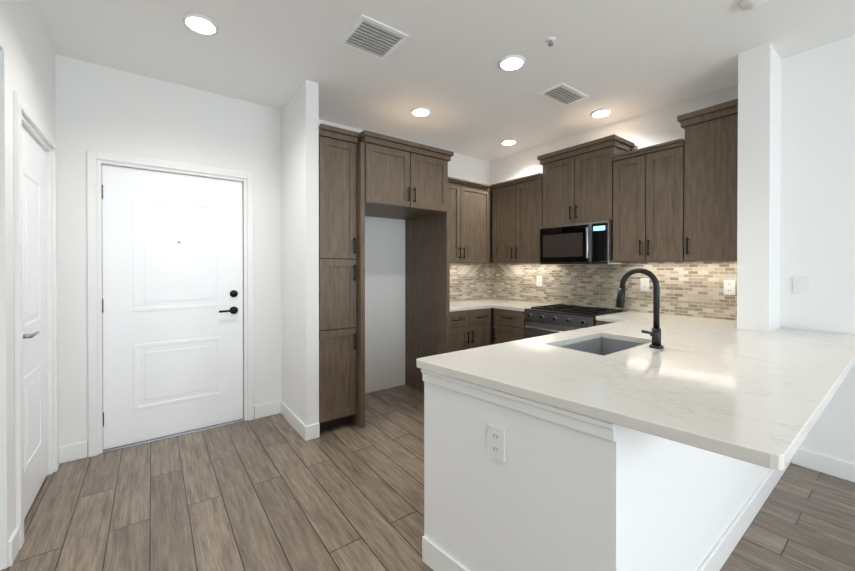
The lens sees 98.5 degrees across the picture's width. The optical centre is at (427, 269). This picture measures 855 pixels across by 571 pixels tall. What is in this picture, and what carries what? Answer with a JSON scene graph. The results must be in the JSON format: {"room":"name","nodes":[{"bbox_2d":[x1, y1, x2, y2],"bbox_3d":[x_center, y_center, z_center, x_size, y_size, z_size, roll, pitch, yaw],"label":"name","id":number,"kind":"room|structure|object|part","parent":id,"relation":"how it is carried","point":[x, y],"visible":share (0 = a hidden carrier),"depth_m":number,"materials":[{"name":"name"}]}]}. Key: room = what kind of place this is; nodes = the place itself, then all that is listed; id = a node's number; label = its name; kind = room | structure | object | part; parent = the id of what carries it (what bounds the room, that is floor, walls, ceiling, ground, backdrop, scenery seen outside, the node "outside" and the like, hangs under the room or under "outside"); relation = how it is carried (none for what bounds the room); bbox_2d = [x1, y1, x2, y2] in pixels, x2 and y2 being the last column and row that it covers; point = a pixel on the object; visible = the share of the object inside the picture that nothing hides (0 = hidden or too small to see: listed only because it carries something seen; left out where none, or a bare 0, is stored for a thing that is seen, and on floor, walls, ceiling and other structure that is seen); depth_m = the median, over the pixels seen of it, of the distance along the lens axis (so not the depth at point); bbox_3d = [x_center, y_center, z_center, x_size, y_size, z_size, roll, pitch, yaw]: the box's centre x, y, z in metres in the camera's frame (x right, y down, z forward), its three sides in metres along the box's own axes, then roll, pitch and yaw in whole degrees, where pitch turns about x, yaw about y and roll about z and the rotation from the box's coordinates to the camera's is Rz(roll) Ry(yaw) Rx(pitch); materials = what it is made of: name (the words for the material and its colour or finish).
{"room":"kitchen","nodes":[
{"label":"kitchen","id":0,"kind":"room"},
{"bbox_2d":[0,0,55,569],"bbox_3d":[-0.652,-0.053,-0.082,0.120,2.740,6.270,0,0,-37],"label":"wall","id":1,"kind":"structure","parent":0,"point":[27,62],"depth_m":1.66,"materials":[{"name":"white paint"}]},
{"bbox_2d":[8,527,18,566],"bbox_3d":[-1.871,1.251,1.664,0.014,0.112,0.115,0,0,-37],"label":"baseboard","id":2,"kind":"structure","parent":1,"relation":"attached to","point":[13,546],"depth_m":1.64,"materials":[{"name":"white wood"}]},
{"bbox_2d":[22,126,47,518],"bbox_3d":[-2.182,0.274,2.047,0.092,2.035,0.708,0,0,-37],"label":"closet door","id":3,"kind":"structure","parent":1,"relation":"in","point":[34,309],"depth_m":2.07,"materials":[{"name":"white wood"}]},
{"bbox_3d":[-2.022,0.332,1.864,0.056,0.064,0.147,0,0,-37],"label":"handle","id":4,"kind":"part","parent":3,"relation":"part of","materials":[{"name":"metal"}]},
{"bbox_2d":[13,91,58,548],"bbox_3d":[-2.207,0.238,2.028,0.118,2.135,0.870,0,0,-37],"label":"door frame","id":5,"kind":"structure","parent":1,"relation":"attached to","point":[27,118],"depth_m":1.93,"materials":[{"name":"white wood"}]},
{"bbox_2d":[55,54,489,446],"bbox_3d":[-1.288,-0.072,3.452,5.900,2.740,0.150,0,0,-37],"label":"wall","id":6,"kind":"structure","parent":0,"point":[101,108],"depth_m":2.93,"materials":[{"name":"white paint"}]},
{"bbox_2d":[60,441,87,463],"bbox_3d":[-2.419,1.247,2.510,0.150,0.112,0.014,0,0,-37],"label":"baseboard","id":7,"kind":"structure","parent":6,"relation":"attached to","point":[73,452],"depth_m":2.51,"materials":[{"name":"white"}]},
{"bbox_2d":[87,150,253,456],"bbox_3d":[-1.960,0.236,2.908,1.060,2.130,0.118,0,0,-37],"label":"door frame","id":8,"kind":"structure","parent":6,"relation":"attached to","point":[96,160],"depth_m":2.62,"materials":[{"name":"white painted wood"}]},
{"bbox_2d":[102,164,242,449],"bbox_3d":[-1.950,0.269,2.883,0.918,2.035,0.098,0,0,-37],"label":"entry door","id":9,"kind":"structure","parent":6,"relation":"in","point":[172,256],"depth_m":2.85,"materials":[{"name":"white wood"}]},
{"bbox_3d":[-2.316,0.258,2.618,0.016,1.720,0.008,0,0,-37],"label":"entry door hinge","id":10,"kind":"part","parent":9,"relation":"part of","materials":[{"name":"white metal"}]},
{"bbox_3d":[-1.770,0.078,2.990,0.424,0.601,0.056,0,0,-37],"label":"handle","id":11,"kind":"part","parent":9,"relation":"part of","materials":[{"name":"black metal"}]},
{"bbox_2d":[254,401,280,418],"bbox_3d":[-1.411,1.243,3.265,0.230,0.112,0.014,0,0,-37],"label":"baseboard","id":12,"kind":"structure","parent":6,"relation":"attached to","point":[267,409],"depth_m":3.25,"materials":[{"name":"white wood"}]},
{"bbox_2d":[423,177,489,262],"bbox_3d":[0.285,-0.544,4.291,0.962,0.935,0.386,0,0,-37],"label":"upper cabinet","id":13,"kind":"object","parent":6,"relation":"attached to","point":[468,205],"visible":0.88,"depth_m":4.25,"materials":[{"name":"brown wood"}]},
{"bbox_2d":[450,263,489,300],"bbox_3d":[0.301,0.155,4.543,1.290,0.462,0.009,0,0,-37],"label":"tile backsplash","id":14,"kind":"structure","parent":6,"relation":"attached to","point":[468,281],"depth_m":4.72,"materials":[{"name":"beige tile"}]},
{"bbox_2d":[281,80,318,425],"bbox_3d":[-1.083,-0.070,3.094,0.098,2.740,0.670,0,0,-37],"label":"wall","id":15,"kind":"structure","parent":0,"point":[300,237],"depth_m":2.89,"materials":[{"name":"white paint"}]},
{"bbox_2d":[281,401,305,439],"bbox_3d":[-1.127,1.244,3.067,0.014,0.112,0.670,0,0,-37],"label":"baseboard","id":16,"kind":"structure","parent":15,"relation":"attached to","point":[298,425],"depth_m":3.02,"materials":[{"name":"white"}]},
{"bbox_2d":[305,423,319,440],"bbox_3d":[-0.883,1.245,2.823,0.112,0.112,0.014,0,0,-37],"label":"baseboard","id":17,"kind":"structure","parent":15,"relation":"attached to","point":[312,431],"depth_m":2.82,"materials":[{"name":"white"}]},
{"bbox_2d":[0,385,854,570],"bbox_3d":[0.592,1.341,0.951,5.900,0.060,6.420,0,0,-37],"label":"floor","id":18,"kind":"structure","parent":0,"point":[276,492],"depth_m":2.02,"materials":[{"name":"brown wood"}]},
{"bbox_2d":[319,124,358,430],"bbox_3d":[-0.899,0.089,3.205,0.320,2.420,0.706,0,0,-37],"label":"pantry cabinet","id":19,"kind":"object","parent":18,"relation":"on","point":[337,276],"visible":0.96,"depth_m":2.96,"materials":[{"name":"brown wood"}]},
{"bbox_2d":[352,130,453,427],"bbox_3d":[-0.364,0.087,3.556,0.950,2.420,0.786,0,0,-37],"label":"tall cabinet","id":20,"kind":"object","parent":18,"relation":"on","point":[401,179],"visible":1,"depth_m":3.47,"materials":[{"name":"brown wood"}]},
{"bbox_2d":[450,308,490,351],"bbox_3d":[0.254,0.860,4.096,0.670,0.868,0.672,0,0,-37],"label":"base cabinet","id":21,"kind":"object","parent":18,"relation":"on","point":[470,329],"visible":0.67,"depth_m":3.86,"materials":[{"name":"brown wood"}]},
{"bbox_2d":[490,308,524,344],"bbox_3d":[0.891,0.859,4.321,0.672,0.868,1.076,0,0,-37],"label":"base cabinet","id":22,"kind":"object","parent":18,"relation":"on","point":[507,325],"visible":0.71,"depth_m":3.90,"materials":[{"name":"brown wood"}]},
{"bbox_2d":[524,304,626,338],"bbox_3d":[1.421,0.837,3.581,0.691,0.920,0.724,0,0,-37],"label":"range","id":23,"kind":"object","parent":18,"relation":"on","point":[547,319],"visible":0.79,"depth_m":3.47,"materials":[{"name":"metal"}]},
{"bbox_2d":[596,320,639,343],"bbox_3d":[1.930,0.867,2.934,0.672,0.868,0.906,0,0,-37],"label":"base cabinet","id":24,"kind":"object","parent":18,"relation":"on","point":[598,323],"visible":0.08,"depth_m":3.07,"materials":[{"name":"brown wood"}]},
{"bbox_3d":[1.087,0.871,2.055,1.820,0.868,0.683,0,0,-37],"label":"base cabinet","id":25,"kind":"object","parent":18,"relation":"on","visible":0},
{"bbox_2d":[416,268,854,470],"bbox_3d":[1.368,0.321,1.996,2.692,0.658,1.200,0,0,-37],"label":"countertop","id":26,"kind":"structure","parent":25,"relation":"on","point":[725,387],"depth_m":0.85,"materials":[{"name":"white stone"}]},
{"bbox_2d":[560,338,643,355],"bbox_3d":[0.966,0.543,2.032,0.640,0.213,0.370,0,0,-37],"label":"sink","id":27,"kind":"object","parent":26,"relation":"in","point":[600,346],"depth_m":2.25,"materials":[{"name":"grey metal"}]},
{"bbox_2d":[615,268,663,348],"bbox_3d":[1.070,0.196,1.919,0.187,0.408,0.238,0,0,-37],"label":"faucet","id":28,"kind":"object","parent":26,"relation":"on","point":[655,333],"depth_m":1.88,"materials":[{"name":"black metal"}]},
{"bbox_2d":[31,0,854,160],"bbox_3d":[0.592,-1.459,0.936,5.900,0.060,6.420,0,0,-37],"label":"ceiling","id":29,"kind":"structure","parent":0,"point":[623,59],"depth_m":2.44,"materials":[{"name":"grey paint"}]},
{"bbox_2d":[182,13,218,35],"bbox_3d":[-1.323,-1.428,2.150,0.184,0.013,0.184,0,0,-37],"label":"recessed light","id":30,"kind":"object","parent":29,"relation":"in","point":[200,24],"visible":0.96,"depth_m":2.14,"materials":[{"name":"white plastic"}]},
{"bbox_2d":[339,14,408,59],"bbox_3d":[-0.335,-1.430,2.290,0.320,0.012,0.320,0,0,-37],"label":"ceiling vent","id":31,"kind":"object","parent":29,"relation":"in","point":[371,37],"visible":1,"depth_m":2.27,"materials":[{"name":"white metal"}]},
{"bbox_2d":[411,107,430,116],"bbox_3d":[-0.061,-1.435,3.358,0.184,0.013,0.184,0,0,-37],"label":"recessed light","id":32,"kind":"object","parent":29,"relation":"in","point":[420,111],"visible":0.98,"depth_m":3.33,"materials":[{"name":"white plastic"}]},
{"bbox_2d":[500,139,516,144],"bbox_3d":[0.920,-1.439,4.168,0.184,0.013,0.184,0,0,-37],"label":"recessed light","id":33,"kind":"object","parent":29,"relation":"in","point":[508,142],"visible":0.92,"depth_m":4.15,"materials":[{"name":"white plastic"}]},
{"bbox_2d":[498,55,524,70],"bbox_3d":[0.585,-1.431,2.555,0.184,0.013,0.184,0,0,-37],"label":"recessed light","id":34,"kind":"object","parent":29,"relation":"in","point":[511,62],"visible":0.98,"depth_m":2.54,"materials":[{"name":"white plastic"}]},
{"bbox_2d":[545,36,555,46],"bbox_3d":[0.770,-1.419,2.300,0.064,0.034,0.064,0,0,-37],"label":"sprinkler","id":35,"kind":"object","parent":29,"relation":"attached to","point":[550,41],"visible":1,"depth_m":2.29,"materials":[{"name":"white metal"}]},
{"bbox_2d":[538,83,588,105],"bbox_3d":[1.121,-1.434,3.031,0.380,0.012,0.220,0,0,-37],"label":"ceiling vent","id":36,"kind":"object","parent":29,"relation":"in","point":[563,94],"visible":0.98,"depth_m":3.02,"materials":[{"name":"white metal"}]},
{"bbox_2d":[590,108,611,117],"bbox_3d":[1.596,-1.435,3.381,0.184,0.013,0.184,0,0,-37],"label":"recessed light","id":37,"kind":"object","parent":29,"relation":"in","point":[602,112],"visible":0.94,"depth_m":3.37,"materials":[{"name":"white plastic"}]},
{"bbox_2d":[738,0,768,9],"bbox_3d":[1.720,-1.417,1.931,0.136,0.034,0.136,0,0,-37],"label":"smoke detector","id":38,"kind":"object","parent":29,"relation":"attached to","point":[748,4],"visible":0.96,"depth_m":1.95,"materials":[{"name":"white plastic"}]},
{"bbox_2d":[424,381,579,570],"bbox_3d":[0.265,0.875,1.437,0.186,0.868,0.685,0,0,-37],"label":"wall","id":39,"kind":"structure","parent":0,"point":[548,496],"depth_m":1.37,"materials":[{"name":"white paint"}]},
{"bbox_2d":[422,536,469,570],"bbox_3d":[0.262,1.253,1.362,0.014,0.112,0.812,0,0,-44],"label":"baseboard","id":40,"kind":"structure","parent":39,"relation":"attached to","point":[435,557],"depth_m":1.58,"materials":[{"name":"white wood"}]},
{"bbox_2d":[488,424,504,461],"bbox_3d":[0.255,0.644,1.369,0.008,0.116,0.072,0,0,-44],"label":"outlet","id":41,"kind":"object","parent":39,"relation":"attached to","point":[496,442],"visible":1,"depth_m":1.36,"materials":[{"name":"white plastic"}]},
{"bbox_2d":[421,369,615,441],"bbox_3d":[0.259,0.470,1.356,0.020,0.057,0.813,0,0,-44],"label":"trim","id":42,"kind":"structure","parent":39,"relation":"attached to","point":[605,430],"depth_m":1.26,"materials":[{"name":"white wood"}]},
{"bbox_2d":[490,84,737,319],"bbox_3d":[1.708,-0.075,3.891,0.120,2.740,3.040,0,0,-37],"label":"wall","id":43,"kind":"structure","parent":0,"point":[655,127],"depth_m":3.46,"materials":[{"name":"white paint"}]},
{"bbox_2d":[489,173,542,262],"bbox_3d":[1.004,-0.545,4.398,0.386,0.935,1.076,0,0,-37],"label":"upper cabinet","id":44,"kind":"object","parent":43,"relation":"attached to","point":[516,214],"visible":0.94,"depth_m":4.14,"materials":[{"name":"brown wood"}]},
{"bbox_2d":[537,134,633,226],"bbox_3d":[1.550,-0.816,3.668,0.386,0.745,0.806,0,0,-37],"label":"upper cabinet","id":45,"kind":"object","parent":43,"relation":"attached to","point":[577,183],"visible":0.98,"depth_m":3.53,"materials":[{"name":"brown wood"}]},
{"bbox_2d":[540,220,628,263],"bbox_3d":[1.519,-0.246,3.648,0.441,0.385,0.728,0,0,-37],"label":"over-the-range microwave","id":46,"kind":"object","parent":45,"relation":"attached to","point":[586,243],"visible":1,"depth_m":3.48,"materials":[{"name":"metal"}]},
{"bbox_2d":[490,261,736,319],"bbox_3d":[1.653,-0.023,3.857,0.008,0.824,2.727,0,0,-37],"label":"tile backsplash","id":47,"kind":"structure","parent":43,"relation":"attached to","point":[692,288],"depth_m":3.51,"materials":[{"name":"beige tile"}]},
{"bbox_2d":[537,276,541,285],"bbox_3d":[1.307,0.133,4.304,0.008,0.116,0.072,0,0,-37],"label":"outlet","id":48,"kind":"object","parent":47,"relation":"attached to","point":[539,280],"visible":1,"depth_m":4.30,"materials":[{"name":"white plastic"}]},
{"bbox_2d":[640,278,648,290],"bbox_3d":[1.997,0.138,3.384,0.008,0.116,0.072,0,0,-37],"label":"outlet","id":49,"kind":"object","parent":47,"relation":"attached to","point":[644,284],"visible":1,"depth_m":3.38,"materials":[{"name":"white plastic"}]},
{"bbox_2d":[724,280,734,294],"bbox_3d":[2.368,0.141,2.887,0.008,0.116,0.072,0,0,-37],"label":"outlet","id":50,"kind":"object","parent":47,"relation":"attached to","point":[729,287],"visible":1,"depth_m":2.88,"materials":[{"name":"white plastic"}]},
{"bbox_2d":[610,138,684,261],"bbox_3d":[1.936,-0.538,3.155,0.386,0.935,0.548,0,0,-37],"label":"upper cabinet","id":51,"kind":"object","parent":43,"relation":"attached to","point":[648,203],"visible":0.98,"depth_m":3.03,"materials":[{"name":"brown wood"}]},
{"bbox_2d":[677,99,737,260],"bbox_3d":[2.197,-0.626,2.805,0.386,1.115,0.389,0,0,-37],"label":"upper cabinet","id":52,"kind":"object","parent":43,"relation":"attached to","point":[711,183],"visible":0.79,"depth_m":2.70,"materials":[{"name":"brown wood"}]},
{"bbox_2d":[580,425,770,570],"bbox_3d":[1.462,0.872,1.831,2.370,0.868,0.120,0,0,-37],"label":"wall","id":53,"kind":"structure","parent":0,"point":[648,502],"depth_m":1.22,"materials":[{"name":"white paint"}]},
{"bbox_2d":[697,460,790,570],"bbox_3d":[1.490,1.251,1.771,2.370,0.112,0.014,0,0,-37],"label":"baseboard","id":54,"kind":"structure","parent":53,"relation":"attached to","point":[721,551],"depth_m":1.78,"materials":[{"name":"white"}]},
{"bbox_2d":[737,43,780,331],"bbox_3d":[2.323,-0.068,2.552,0.500,2.740,0.160,0,0,-37],"label":"wall","id":55,"kind":"structure","parent":0,"point":[759,189],"depth_m":2.40,"materials":[{"name":"white paint"}]},
{"bbox_2d":[780,35,854,463],"bbox_3d":[3.556,-0.060,1.264,0.310,2.740,3.380,0,0,-37],"label":"wall","id":56,"kind":"structure","parent":0,"point":[817,230],"depth_m":2.37,"materials":[{"name":"white paint"}]},
{"bbox_2d":[793,276,807,293],"bbox_3d":[2.474,0.103,2.441,0.012,0.116,0.072,0,0,-37],"label":"light switch","id":57,"kind":"object","parent":56,"relation":"attached to","point":[800,284],"visible":1,"depth_m":2.44,"materials":[{"name":"white plastic"}]},
{"bbox_2d":[791,448,854,481],"bbox_3d":[3.444,1.254,1.151,0.014,0.112,3.321,0,0,-37],"label":"baseboard","id":58,"kind":"structure","parent":56,"relation":"attached to","point":[841,469],"depth_m":2.35,"materials":[{"name":"white wood"}]}
]}

